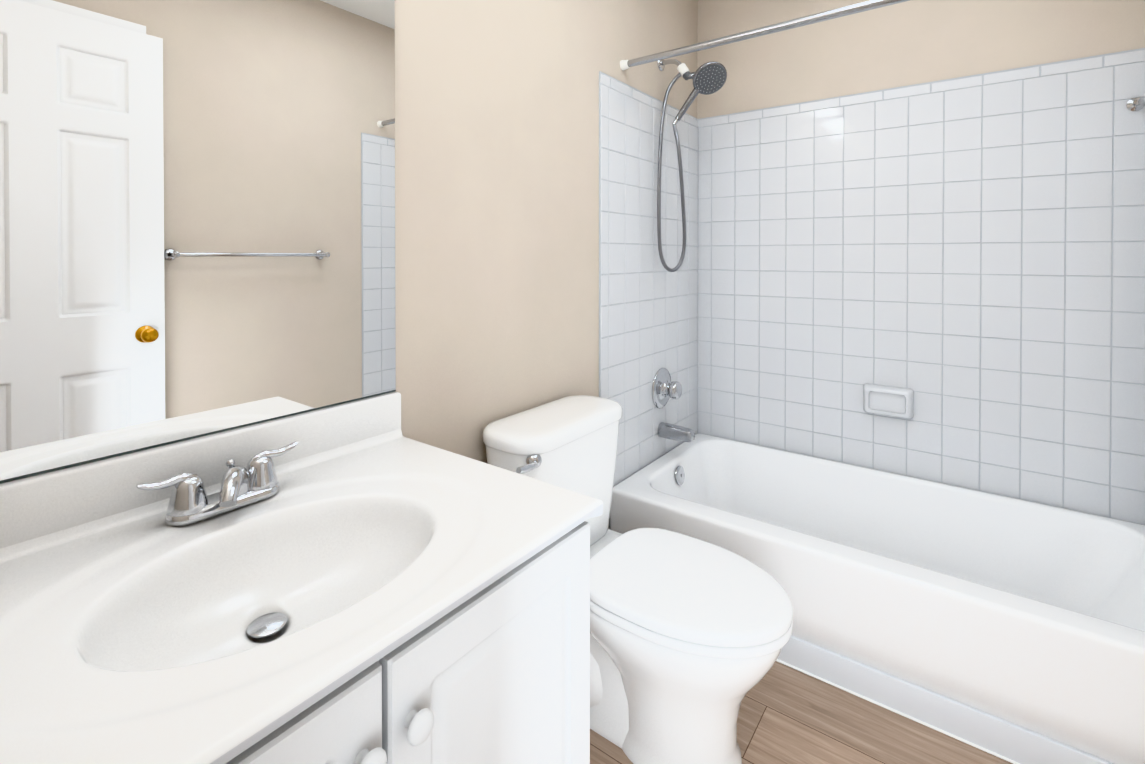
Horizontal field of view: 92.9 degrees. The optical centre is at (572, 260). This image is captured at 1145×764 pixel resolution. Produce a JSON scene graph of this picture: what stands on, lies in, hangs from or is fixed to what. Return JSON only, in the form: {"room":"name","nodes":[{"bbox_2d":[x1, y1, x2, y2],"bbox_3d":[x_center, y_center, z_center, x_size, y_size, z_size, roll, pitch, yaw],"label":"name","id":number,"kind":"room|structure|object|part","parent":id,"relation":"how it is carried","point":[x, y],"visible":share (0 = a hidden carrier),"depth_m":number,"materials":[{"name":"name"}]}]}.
{"room":"bathroom","nodes":[
{"label":"bathroom","id":0,"kind":"room"},
{"bbox_2d":[395,0,697,462],"bbox_3d":[-0.192,-0.025,1.589,0.100,2.450,2.660,0,1,37],"label":"wall","id":1,"kind":"structure","parent":0,"point":[496,209],"depth_m":1.50,"materials":[{"name":"beige paint"}]},
{"bbox_2d":[0,0,395,482],"bbox_3d":[-0.631,-0.279,0.906,0.006,1.149,0.778,0,1,37],"label":"mirror","id":2,"kind":"object","parent":1,"relation":"attached to","point":[197,218],"visible":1,"depth_m":0.90,"materials":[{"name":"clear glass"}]},
{"bbox_2d":[599,71,697,528],"bbox_3d":[0.340,0.244,2.216,0.008,1.801,0.823,0,1,37],"label":"wall tile","id":3,"kind":"structure","parent":1,"relation":"attached to","point":[648,315],"depth_m":2.13,"materials":[{"name":"tile"}]},
{"bbox_2d":[652,368,681,408],"bbox_3d":[0.401,0.526,2.225,0.084,0.166,0.166,0,1,37],"label":"shower valve","id":4,"kind":"object","parent":3,"relation":"attached to","point":[664,388],"visible":1,"depth_m":2.21,"materials":[{"name":"silver metal"}]},
{"bbox_2d":[657,422,694,441],"bbox_3d":[0.422,0.698,2.206,0.142,0.060,0.060,0,1,37],"label":"tub spout","id":5,"kind":"object","parent":3,"relation":"attached to","point":[674,432],"visible":1,"depth_m":2.19,"materials":[{"name":"silver metal"}]},
{"bbox_2d":[657,59,726,271],"bbox_3d":[0.468,-0.397,2.162,0.276,0.887,0.118,0,1,27],"label":"shower head","id":6,"kind":"object","parent":1,"relation":"attached to","point":[708,78],"visible":1,"depth_m":2.16},
{"bbox_2d":[620,0,909,70],"bbox_3d":[0.794,-0.714,1.551,1.520,0.037,0.037,0,1,37],"label":"rail","id":7,"kind":"object","parent":1,"relation":"attached to","point":[806,20],"visible":1,"depth_m":1.69,"materials":[{"name":"silver metal"}]},
{"bbox_2d":[590,661,1012,763],"bbox_3d":[0.458,1.215,1.117,1.720,0.100,2.660,0,1,37],"label":"floor","id":8,"kind":"structure","parent":0,"point":[788,715],"depth_m":1.34,"materials":[{"name":"brown wood"}]},
{"bbox_2d":[0,391,602,763],"bbox_3d":[-0.402,0.733,0.747,0.573,0.870,0.785,0,1,37],"label":"vanity cabinet","id":9,"kind":"object","parent":8,"relation":"on","point":[363,581],"visible":1,"depth_m":0.73,"materials":[{"name":"paint"}]},
{"bbox_2d":[136,442,297,525],"bbox_3d":[-0.536,0.357,0.858,0.106,0.070,0.228,0,1,37],"label":"faucet","id":10,"kind":"object","parent":9,"relation":"on","point":[252,495],"depth_m":0.84,"materials":[{"name":"silver metal"}]},
{"bbox_2d":[483,395,792,763],"bbox_3d":[0.146,0.794,1.341,0.728,0.738,0.524,0,1,37],"label":"toilet","id":11,"kind":"object","parent":8,"relation":"on","point":[690,636],"visible":0.81,"depth_m":1.25,"materials":[{"name":"white ceramic"}]},
{"bbox_3d":[-0.104,0.480,1.268,0.057,0.041,0.113,0,1,37],"label":"lever","id":12,"kind":"part","parent":11,"relation":"part of","materials":[{"name":"silver metal"}]},
{"bbox_3d":[-0.042,0.612,1.519,0.212,0.378,0.460,0,1,37],"label":"tank","id":13,"kind":"part","parent":11,"relation":"part of","materials":[{"name":"white ceramic"}]},
{"bbox_3d":[0.269,0.779,1.304,0.486,0.052,0.378,0,1,37],"label":"seat","id":14,"kind":"part","parent":11,"relation":"part of","materials":[{"name":"plastic"}]},
{"bbox_2d":[610,433,1144,763],"bbox_3d":[0.956,0.983,1.785,1.503,0.352,0.774,0,1,37],"label":"bathtub","id":15,"kind":"object","parent":8,"relation":"on","point":[1010,629],"visible":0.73,"depth_m":1.53,"materials":[{"name":"ceramic"}]},
{"bbox_2d":[697,0,1144,118],"bbox_3d":[1.222,-0.030,2.133,1.520,2.450,0.100,0,1,37],"label":"wall","id":16,"kind":"structure","parent":0,"point":[910,42],"depth_m":2.08,"materials":[{"name":"beige paint"}]},
{"bbox_2d":[697,48,1144,524],"bbox_3d":[1.190,0.081,2.091,1.520,1.472,0.008,0,1,37],"label":"wall tile","id":17,"kind":"structure","parent":16,"relation":"attached to","point":[963,258],"depth_m":1.97,"materials":[{"name":"tile"}]},
{"bbox_2d":[863,383,913,418],"bbox_3d":[1.194,0.534,2.064,0.166,0.112,0.040,0,1,37],"label":"soap dish","id":18,"kind":"object","parent":17,"relation":"attached to","point":[892,401],"visible":1,"depth_m":2.05,"materials":[{"name":"ceramic"}]},
{"bbox_2d":[1126,98,1144,110],"bbox_3d":[1.719,-0.480,1.658,0.040,0.040,0.048,0,1,37],"label":"robe hook","id":19,"kind":"object","parent":17,"relation":"attached to","point":[1135,104],"visible":0.98,"depth_m":1.67,"materials":[{"name":"silver metal"}]}
]}

